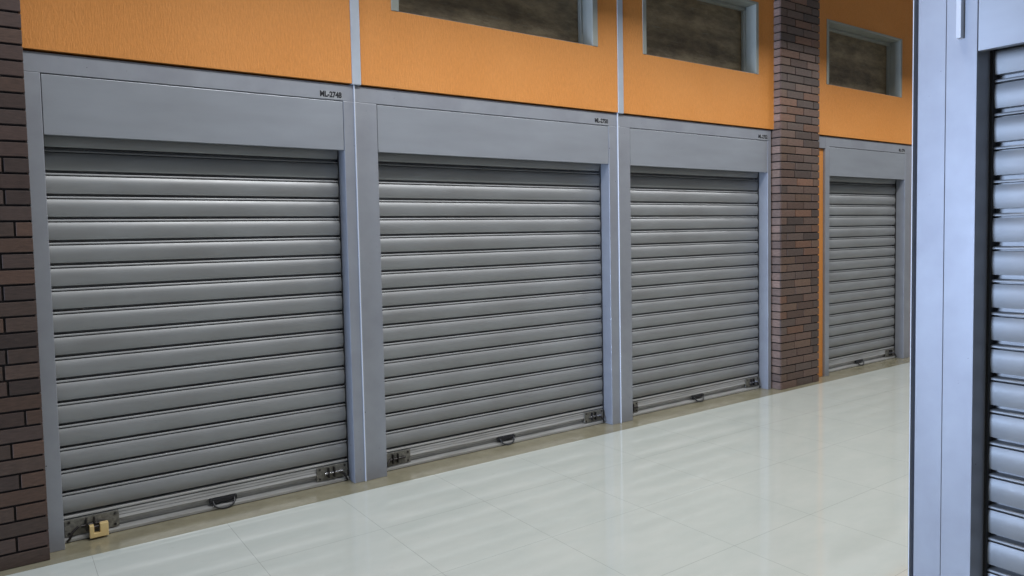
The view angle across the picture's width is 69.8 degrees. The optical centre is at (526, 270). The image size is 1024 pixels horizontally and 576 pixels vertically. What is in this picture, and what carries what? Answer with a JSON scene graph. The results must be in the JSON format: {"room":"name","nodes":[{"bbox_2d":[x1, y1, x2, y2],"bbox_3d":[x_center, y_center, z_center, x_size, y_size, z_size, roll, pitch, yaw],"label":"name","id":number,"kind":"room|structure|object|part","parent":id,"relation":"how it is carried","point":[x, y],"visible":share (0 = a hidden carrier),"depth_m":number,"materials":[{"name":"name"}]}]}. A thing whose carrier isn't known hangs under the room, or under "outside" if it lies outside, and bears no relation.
{"room":"storage unit corridor","nodes":[
{"label":"storage unit corridor","id":0,"kind":"room"},
{"bbox_2d":[0,0,49,570],"bbox_3d":[-2.606,-0.732,3.197,0.692,4.179,0.252,-3,4,-36],"label":"brick pillar","id":1,"kind":"structure","parent":0,"point":[24,533],"depth_m":3.31,"materials":[{"name":"black brick"}]},
{"bbox_2d":[7,362,909,575],"bbox_3d":[3.400,1.396,1.387,21.000,0.100,9.735,-3,4,-36],"label":"floor","id":2,"kind":"structure","parent":0,"point":[813,480],"depth_m":3.86,"materials":[{"name":"ceramic"}]},
{"bbox_2d":[908,0,1023,575],"bbox_3d":[2.064,0.034,1.856,0.179,2.619,2.100,-3,4,-36],"label":"frame","id":3,"kind":"object","parent":2,"relation":"on","point":[953,40],"visible":0.98,"depth_m":2.56,"materials":[{"name":"silver painted aluminium"},{"name":"metal"}]},
{"bbox_3d":[1.454,0.004,2.628,0.050,2.619,0.095,-3,4,-36],"label":"corner post","id":4,"kind":"part","parent":3,"relation":"part of","materials":[{"name":"silver metal"}]},
{"bbox_3d":[2.034,-0.929,1.738,0.028,0.444,1.766,-3,4,-36],"label":"header panel","id":5,"kind":"part","parent":3,"relation":"part of","materials":[{"name":"metal"}]},
{"bbox_2d":[983,44,1023,575],"bbox_3d":[2.151,0.119,1.857,0.096,2.445,1.780,-3,4,-36],"label":"roller shutter","id":6,"kind":"object","parent":3,"relation":"attached to","point":[1003,550],"visible":0.89,"depth_m":2.53,"materials":[{"name":"black metal"}]},
{"bbox_3d":[1.625,0.272,2.575,0.042,2.076,0.009,-3,4,-36],"label":"guide rail","id":7,"kind":"part","parent":6,"relation":"part of","materials":[{"name":"black metal"}]},
{"bbox_2d":[20,0,912,145],"bbox_3d":[0.356,-0.909,5.416,21.000,4.190,0.225,-3,4,-36],"label":"wall","id":8,"kind":"structure","parent":0,"point":[306,40],"depth_m":4.72,"materials":[{"name":"orange paint"}]},
{"bbox_2d":[40,78,348,542],"bbox_3d":[-1.709,0.167,3.985,1.479,2.267,0.117,-3,4,-36],"label":"roller shutter","id":9,"kind":"object","parent":8,"relation":"attached to","point":[197,302],"visible":0.79,"depth_m":3.92,"materials":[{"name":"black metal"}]},
{"bbox_3d":[-2.172,1.262,3.669,0.235,0.082,0.006,-3,4,-36],"label":"lock plate","id":10,"kind":"part","parent":9,"relation":"part of","materials":[{"name":"silver metal"}]},
{"bbox_2d":[89,520,108,538],"bbox_3d":[-2.128,1.286,3.650,0.082,0.066,0.032,-3,4,-36],"label":"padlock","id":11,"kind":"object","parent":9,"relation":"hanging from","point":[104,526],"visible":1,"depth_m":3.64,"materials":[{"name":"gold metal"}]},
{"bbox_3d":[-1.669,1.253,4.035,0.144,0.022,0.018,-3,4,-36],"label":"pull handle","id":12,"kind":"part","parent":9,"relation":"part of","materials":[{"name":"black paint"}]},
{"bbox_3d":[-1.166,1.204,4.396,0.190,0.082,0.006,-3,4,-36],"label":"lock plate","id":13,"kind":"part","parent":9,"relation":"part of","materials":[{"name":"silver metal"}]},
{"bbox_3d":[-1.111,0.266,4.421,0.009,1.996,0.042,-3,4,-36],"label":"guide rail","id":14,"kind":"part","parent":9,"relation":"part of","materials":[{"name":"black metal"}]},
{"bbox_2d":[23,50,366,552],"bbox_3d":[-1.695,0.122,3.967,1.604,2.359,0.209,-3,4,-36],"label":"frame","id":15,"kind":"object","parent":8,"relation":"attached to","point":[82,96],"visible":0.93,"depth_m":3.74,"materials":[{"name":"silver metal"}]},
{"bbox_3d":[-1.701,-1.002,3.886,1.602,0.093,0.140,-3,4,-36],"label":"rail","id":16,"kind":"part","parent":15,"relation":"part of","materials":[{"name":"silver metal"}]},
{"bbox_3d":[-1.665,-0.809,3.848,1.464,0.280,0.020,-3,4,-36],"label":"header panel","id":17,"kind":"part","parent":15,"relation":"part of","materials":[{"name":"metal"}]},
{"bbox_2d":[349,0,360,85],"bbox_3d":[-1.077,-2.005,4.332,0.056,1.833,0.228,-3,4,-36],"label":"trim","id":18,"kind":"structure","parent":8,"relation":"attached to","point":[354,4],"depth_m":4.27,"materials":[{"name":"metal"}]},
{"bbox_2d":[0,357,909,575],"bbox_3d":[0.290,1.227,5.675,21.000,0.100,0.865,-3,4,-36],"label":"trim","id":19,"kind":"structure","parent":8,"relation":"attached to","point":[78,549],"depth_m":4.38,"materials":[{"name":"beige stone"}]},
{"bbox_2d":[355,86,621,480],"bbox_3d":[-0.199,0.037,5.049,2.090,2.359,0.209,-3,4,-36],"label":"frame","id":20,"kind":"object","parent":8,"relation":"attached to","point":[387,121],"visible":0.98,"depth_m":4.73,"materials":[{"name":"silver metal"}]},
{"bbox_3d":[-0.206,-1.087,4.968,2.089,0.093,0.140,-3,4,-36],"label":"rail","id":21,"kind":"part","parent":20,"relation":"part of","materials":[{"name":"silver metal"}]},
{"bbox_3d":[-0.148,-0.895,4.945,1.857,0.280,0.020,-3,4,-36],"label":"header panel","id":22,"kind":"part","parent":20,"relation":"part of","materials":[{"name":"metal"}]},
{"bbox_2d":[378,152,604,470],"bbox_3d":[-0.192,0.081,5.083,1.872,2.267,0.117,-3,4,-36],"label":"roller shutter","id":23,"kind":"object","parent":8,"relation":"attached to","point":[490,267],"visible":0.7,"depth_m":5.02,"materials":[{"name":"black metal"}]},
{"bbox_3d":[-0.828,1.185,4.641,0.200,0.082,0.006,-3,4,-36],"label":"lock plate","id":24,"kind":"part","parent":23,"relation":"part of","materials":[{"name":"silver metal"}]},
{"bbox_3d":[-0.146,1.166,5.136,0.144,0.022,0.018,-3,4,-36],"label":"pull handle","id":25,"kind":"part","parent":23,"relation":"part of","materials":[{"name":"black paint"}]},
{"bbox_3d":[0.510,1.109,5.609,0.190,0.082,0.006,-3,4,-36],"label":"lock plate","id":26,"kind":"part","parent":23,"relation":"part of","materials":[{"name":"silver metal"}]},
{"bbox_3d":[0.566,0.170,5.633,0.009,1.996,0.042,-3,4,-36],"label":"guide rail","id":27,"kind":"part","parent":23,"relation":"part of","materials":[{"name":"black metal"}]},
{"bbox_2d":[391,0,597,46],"bbox_3d":[-0.204,-1.916,4.936,1.645,0.628,0.180,-3,4,-36],"label":"window","id":28,"kind":"structure","parent":8,"relation":"in","point":[575,21],"depth_m":5.15,"materials":[{"name":"brown glass"}]},
{"bbox_2d":[612,0,623,113],"bbox_3d":[0.625,-2.102,5.563,0.057,1.833,0.228,-3,4,-36],"label":"trim","id":29,"kind":"structure","parent":8,"relation":"attached to","point":[619,2],"depth_m":5.50,"materials":[{"name":"metal"}]},
{"bbox_2d":[618,114,770,422],"bbox_3d":[1.405,-0.051,6.213,1.878,2.353,0.202,-3,4,-36],"label":"frame","id":30,"kind":"object","parent":8,"relation":"attached to","point":[643,141],"visible":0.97,"depth_m":6.00,"materials":[{"name":"silver metal"}]},
{"bbox_3d":[1.401,-1.179,6.130,1.878,0.093,0.140,-3,4,-36],"label":"rail","id":31,"kind":"part","parent":30,"relation":"part of","materials":[{"name":"silver metal"}]},
{"bbox_3d":[1.471,-0.987,6.116,1.699,0.280,0.020,-3,4,-36],"label":"header panel","id":32,"kind":"part","parent":30,"relation":"part of","materials":[{"name":"metal"}]},
{"bbox_2d":[630,166,760,415],"bbox_3d":[1.427,-0.011,6.253,1.714,2.267,0.117,-3,4,-36],"label":"roller shutter","id":33,"kind":"object","parent":8,"relation":"attached to","point":[693,233],"visible":0.66,"depth_m":6.23,"materials":[{"name":"black metal"}]},
{"bbox_3d":[0.831,1.091,5.841,0.140,0.082,0.006,-3,4,-36],"label":"lock plate","id":34,"kind":"part","parent":33,"relation":"part of","materials":[{"name":"silver metal"}]},
{"bbox_3d":[1.465,1.075,6.301,0.144,0.022,0.018,-3,4,-36],"label":"pull handle","id":35,"kind":"part","parent":33,"relation":"part of","materials":[{"name":"black paint"}]},
{"bbox_3d":[2.065,1.021,6.733,0.190,0.082,0.006,-3,4,-36],"label":"lock plate","id":36,"kind":"part","parent":33,"relation":"part of","materials":[{"name":"silver metal"}]},
{"bbox_3d":[2.121,0.082,6.757,0.009,1.996,0.042,-3,4,-36],"label":"guide rail","id":37,"kind":"part","parent":33,"relation":"part of","materials":[{"name":"black metal"}]},
{"bbox_2d":[642,0,758,73],"bbox_3d":[1.409,-2.011,6.103,1.420,0.622,0.180,-3,4,-36],"label":"window","id":38,"kind":"structure","parent":8,"relation":"in","point":[716,33],"depth_m":6.26,"materials":[{"name":"brown glass"}]},
{"bbox_2d":[818,136,824,148],"bbox_3d":[2.759,-1.244,7.112,0.240,0.116,0.140,-3,4,-36],"label":"trim","id":39,"kind":"structure","parent":8,"relation":"attached to","point":[821,140],"depth_m":7.09,"materials":[{"name":"silver metal"}]},
{"bbox_2d":[829,176,896,371],"bbox_3d":[3.492,-0.128,7.747,1.475,2.267,0.117,-3,4,-36],"label":"roller shutter","id":40,"kind":"object","parent":8,"relation":"attached to","point":[861,302],"visible":0.56,"depth_m":7.78,"materials":[{"name":"black metal"}]},
{"bbox_3d":[4.034,0.909,8.157,0.190,0.082,0.006,-3,4,-36],"label":"lock plate","id":41,"kind":"part","parent":40,"relation":"part of","materials":[{"name":"silver metal"}]},
{"bbox_3d":[4.090,-0.030,8.181,0.009,1.996,0.042,-3,4,-36],"label":"guide rail","id":42,"kind":"part","parent":40,"relation":"part of","materials":[{"name":"black metal"}]},
{"bbox_2d":[826,19,901,97],"bbox_3d":[3.408,-2.145,7.547,1.420,0.620,0.180,-3,4,-36],"label":"window","id":43,"kind":"structure","parent":8,"relation":"in","point":[858,58],"depth_m":7.68,"materials":[{"name":"glass"}]},
{"bbox_2d":[823,136,911,375],"bbox_3d":[3.541,-0.173,7.757,1.680,2.353,0.202,-3,4,-36],"label":"frame","id":44,"kind":"object","parent":8,"relation":"attached to","point":[843,157],"visible":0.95,"depth_m":7.80,"materials":[{"name":"silver metal"}]},
{"bbox_3d":[3.541,-1.105,7.613,1.447,0.280,0.020,-3,4,-36],"label":"header panel","id":45,"kind":"part","parent":44,"relation":"part of","materials":[{"name":"metal"}]},
{"bbox_3d":[3.537,-1.300,7.674,1.680,0.093,0.140,-3,4,-36],"label":"rail","id":46,"kind":"part","parent":44,"relation":"part of","materials":[{"name":"silver metal"}]},
{"bbox_2d":[771,0,819,389],"bbox_3d":[2.444,-1.019,6.848,0.597,4.179,0.252,-3,4,-36],"label":"brick pillar","id":47,"kind":"structure","parent":0,"point":[794,135],"depth_m":6.72,"materials":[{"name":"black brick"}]},
{"bbox_2d":[817,148,822,376],"bbox_3d":[2.771,-0.069,7.192,0.232,2.234,0.140,-3,4,-36],"label":"wall pier","id":48,"kind":"object","parent":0,"point":[820,156],"visible":0.2,"depth_m":7.18,"materials":[{"name":"orange paint"}]},
{"bbox_2d":[991,76,999,533],"bbox_3d":[4.286,-0.275,3.316,5.153,3.000,2.324,-3,4,-36],"label":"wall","id":49,"kind":"structure","parent":0,"point":[998,76],"depth_m":2.58,"materials":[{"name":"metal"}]}
]}

